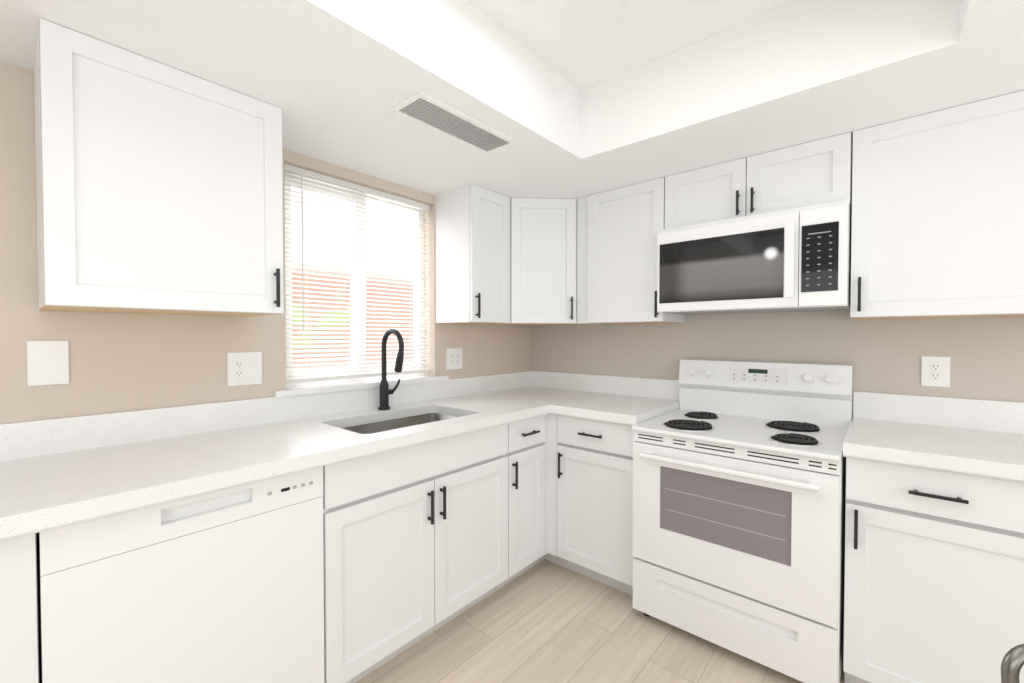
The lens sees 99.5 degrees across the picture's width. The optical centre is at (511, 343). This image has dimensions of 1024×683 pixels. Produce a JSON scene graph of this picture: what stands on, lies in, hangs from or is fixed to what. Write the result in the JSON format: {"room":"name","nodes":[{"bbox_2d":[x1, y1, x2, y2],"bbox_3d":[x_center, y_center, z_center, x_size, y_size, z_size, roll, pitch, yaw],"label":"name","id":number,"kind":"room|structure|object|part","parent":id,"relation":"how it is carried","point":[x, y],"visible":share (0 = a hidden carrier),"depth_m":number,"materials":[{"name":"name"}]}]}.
{"room":"kitchen","nodes":[
{"label":"kitchen","id":0,"kind":"room"},
{"bbox_2d":[0,61,530,423],"bbox_3d":[-1.634,-0.029,1.284,0.150,2.620,5.550,1,1,41],"label":"wall","id":1,"kind":"structure","parent":0,"point":[120,362],"depth_m":1.52,"materials":[{"name":"beige paint"}]},
{"bbox_2d":[27,341,68,385],"bbox_3d":[-1.460,0.062,1.366,0.007,0.138,0.089,1,1,41],"label":"blank wall plate","id":2,"kind":"object","parent":1,"relation":"attached to","point":[47,362],"visible":1,"depth_m":1.36,"materials":[{"name":"white plastic"}]},
{"bbox_2d":[34,18,283,316],"bbox_3d":[-1.138,-0.473,1.443,0.379,0.737,0.591,1,1,41],"label":"upper cabinet","id":3,"kind":"object","parent":1,"relation":"attached to","point":[159,188],"visible":1,"depth_m":1.29,"materials":[{"name":"white wood"}]},
{"bbox_2d":[227,352,261,385],"bbox_3d":[-1.096,0.105,1.783,0.015,0.134,0.126,1,1,41],"label":"outlet","id":4,"kind":"object","parent":1,"relation":"attached to","point":[244,368],"visible":1,"depth_m":1.78,"materials":[{"name":"white plastic"}]},
{"bbox_2d":[284,173,423,387],"bbox_3d":[-0.815,-0.293,2.297,0.050,1.029,0.829,1,1,41],"label":"window","id":5,"kind":"structure","parent":1,"relation":"in","point":[351,250],"depth_m":2.27,"materials":[{"name":"white plastic"}]},
{"bbox_2d":[284,164,429,383],"bbox_3d":[-0.757,-0.313,2.246,0.054,0.983,0.817,1,1,41],"label":"window blind","id":6,"kind":"object","parent":5,"relation":"attached to","point":[313,176],"visible":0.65,"depth_m":2.19,"materials":[{"name":"white plastic"}]},
{"bbox_2d":[273,375,447,396],"bbox_3d":[-0.740,0.211,2.254,0.130,0.024,0.959,1,1,41],"label":"window sill","id":7,"kind":"structure","parent":1,"relation":"attached to","point":[301,390],"depth_m":2.12,"materials":[{"name":"white plastic"}]},
{"bbox_2d":[446,348,461,369],"bbox_3d":[-0.352,0.095,2.649,0.009,0.129,0.128,1,1,41],"label":"electrical outlet plate","id":8,"kind":"object","parent":1,"relation":"attached to","point":[453,358],"visible":1,"depth_m":2.64,"materials":[{"name":"white plastic"}]},
{"bbox_2d":[435,184,509,323],"bbox_3d":[-0.217,-0.489,2.542,0.336,0.743,0.314,1,1,41],"label":"upper cabinet","id":9,"kind":"object","parent":1,"relation":"attached to","point":[472,250],"visible":1,"depth_m":2.44,"materials":[{"name":"white wood"}]},
{"bbox_2d":[0,0,1023,199],"bbox_3d":[0.031,-1.063,-0.172,4.250,0.501,5.250,1,1,41],"label":"ceiling","id":10,"kind":"structure","parent":0,"point":[576,99],"depth_m":1.50,"materials":[{"name":"white paint"}]},
{"bbox_2d":[390,91,517,154],"bbox_3d":[-0.208,-0.840,1.693,0.175,0.011,0.505,1,1,41],"label":"ceiling vent","id":11,"kind":"object","parent":10,"relation":"in","point":[425,110],"visible":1,"depth_m":1.66,"materials":[{"name":"white plastic"}]},
{"bbox_2d":[355,559,843,682],"bbox_3d":[0.031,1.336,-0.129,4.550,0.060,5.550,1,1,41],"label":"floor","id":12,"kind":"structure","parent":0,"point":[545,621],"depth_m":1.82,"materials":[{"name":"brown wood"}]},
{"bbox_2d":[0,533,38,682],"bbox_3d":[-1.429,0.849,0.962,0.598,0.876,0.500,1,1,41],"label":"base cabinet","id":13,"kind":"object","parent":12,"relation":"on","point":[19,655],"visible":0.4,"depth_m":0.93,"materials":[{"name":"white wood"}]},
{"bbox_2d":[36,466,323,682],"bbox_3d":[-1.049,0.842,1.388,0.578,0.874,0.633,1,1,41],"label":"dishwasher","id":14,"kind":"object","parent":12,"relation":"on","point":[224,586],"visible":0.83,"depth_m":1.17,"materials":[{"name":"white metal"}]},
{"bbox_2d":[323,423,507,682],"bbox_3d":[-0.534,0.831,1.975,0.628,0.876,0.920,1,1,41],"label":"base cabinet","id":15,"kind":"object","parent":12,"relation":"on","point":[415,543],"visible":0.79,"depth_m":1.70,"materials":[{"name":"white wood"}]},
{"bbox_2d":[0,371,591,540],"bbox_3d":[-0.599,0.412,1.871,0.660,0.372,3.019,1,1,41],"label":"countertop","id":16,"kind":"structure","parent":15,"relation":"on","point":[59,472],"depth_m":1.47,"materials":[{"name":"stone"}]},
{"bbox_2d":[378,329,403,409],"bbox_3d":[-0.576,0.131,2.161,0.192,0.406,0.112,1,1,41],"label":"faucet","id":17,"kind":"object","parent":16,"relation":"on","point":[385,391],"visible":0.98,"depth_m":2.17,"materials":[{"name":"black metal"}]},
{"bbox_2d":[494,414,565,590],"bbox_3d":[-0.078,0.821,2.484,0.654,0.876,0.442,1,1,41],"label":"base cabinet","id":18,"kind":"object","parent":12,"relation":"on","point":[525,454],"depth_m":2.29,"materials":[{"name":"white wood"}]},
{"bbox_3d":[0.207,0.822,2.440,0.165,0.876,0.136,1,1,41],"label":"corner base cabinet filler","id":19,"kind":"part","parent":18,"relation":"part of","materials":[{"name":"white wood"}]},
{"bbox_2d":[557,415,633,594],"bbox_3d":[0.605,0.823,2.417,0.466,0.876,0.628,1,1,41],"label":"base cabinet","id":20,"kind":"object","parent":12,"relation":"on","point":[594,500],"visible":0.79,"depth_m":2.21,"materials":[{"name":"white wood"}]},
{"bbox_2d":[552,375,680,425],"bbox_3d":[0.602,0.301,2.398,0.465,0.167,0.649,1,1,41],"label":"countertop","id":21,"kind":"structure","parent":20,"relation":"on","point":[631,401],"depth_m":2.52,"materials":[{"name":"stone"}]},
{"bbox_2d":[632,359,852,682],"bbox_3d":[1.038,0.683,1.970,0.758,1.172,0.715,1,1,41],"label":"range","id":22,"kind":"object","parent":12,"relation":"on","point":[739,483],"visible":1,"depth_m":1.75,"materials":[{"name":"white metal"}]},
{"bbox_2d":[843,457,1023,682],"bbox_3d":[1.633,0.839,1.530,0.700,0.876,0.628,1,1,41],"label":"base cabinet","id":23,"kind":"object","parent":12,"relation":"on","point":[934,579],"visible":0.96,"depth_m":1.40,"materials":[{"name":"white wood"}]},
{"bbox_2d":[843,391,1023,482],"bbox_3d":[1.630,0.314,1.519,0.709,0.171,0.634,1,1,41],"label":"countertop","id":24,"kind":"structure","parent":23,"relation":"on","point":[976,437],"depth_m":1.63,"materials":[{"name":"stone"}]},
{"bbox_2d":[1001,644,1023,682],"bbox_3d":[0.838,0.844,0.360,0.432,0.909,0.424,0,1,0],"label":"bar stool","id":25,"kind":"object","parent":12,"relation":"on","point":[1012,663],"visible":1,"depth_m":0.55,"materials":[{"name":"silver metal"}]},
{"bbox_2d":[531,310,1023,418],"bbox_3d":[1.853,-0.039,1.841,4.400,2.620,0.150,1,1,41],"label":"wall","id":26,"kind":"structure","parent":0,"point":[985,355],"depth_m":2.07,"materials":[{"name":"beige paint"}]},
{"bbox_2d":[487,197,596,325],"bbox_3d":[0.203,-0.493,2.772,0.670,0.743,0.582,1,1,41],"label":"upper cabinet","id":27,"kind":"object","parent":26,"relation":"attached to","point":[543,261],"depth_m":2.59,"materials":[{"name":"white wood"}]},
{"bbox_3d":[0.426,-0.490,2.579,0.080,0.743,0.016,1,1,41],"label":"wall cabinet filler","id":28,"kind":"part","parent":27,"relation":"part of","materials":[{"name":"white wood"}]},
{"bbox_2d":[587,177,684,323],"bbox_3d":[0.705,-0.488,2.493,0.454,0.743,0.348,1,1,41],"label":"upper cabinet","id":29,"kind":"object","parent":26,"relation":"attached to","point":[626,224],"visible":0.88,"depth_m":2.39,"materials":[{"name":"white wood"}]},
{"bbox_2d":[665,132,852,228],"bbox_3d":[1.164,-0.710,2.092,0.758,0.285,0.348,1,1,41],"label":"upper cabinet","id":30,"kind":"object","parent":26,"relation":"attached to","point":[816,172],"visible":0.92,"depth_m":1.94,"materials":[{"name":"white wood"}]},
{"bbox_2d":[657,200,851,314],"bbox_3d":[1.130,-0.358,2.058,0.752,0.416,0.444,1,1,41],"label":"microwave","id":31,"kind":"object","parent":30,"relation":"attached to","point":[794,260],"visible":1,"depth_m":1.87,"materials":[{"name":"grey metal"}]},
{"bbox_2d":[921,356,949,386],"bbox_3d":[1.769,0.118,1.810,0.086,0.125,0.009,1,1,41],"label":"outlet","id":32,"kind":"object","parent":26,"relation":"attached to","point":[935,371],"visible":1,"depth_m":1.81,"materials":[{"name":"white plastic"}]},
{"bbox_2d":[850,90,1023,319],"bbox_3d":[1.718,-0.473,1.618,0.700,0.743,0.348,1,1,41],"label":"upper cabinet","id":33,"kind":"object","parent":26,"relation":"attached to","point":[937,223],"visible":1,"depth_m":1.58,"materials":[{"name":"white wood"}]},
{"label":"outside","id":34,"kind":"structure","parent":0,"visible":0},
{"bbox_2d":[291,188,413,373],"bbox_3d":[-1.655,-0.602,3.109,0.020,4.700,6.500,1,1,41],"label":"window glass","id":35,"kind":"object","parent":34,"point":[345,240],"depth_m":3.45,"materials":[{"name":"clear glass"}]}
]}

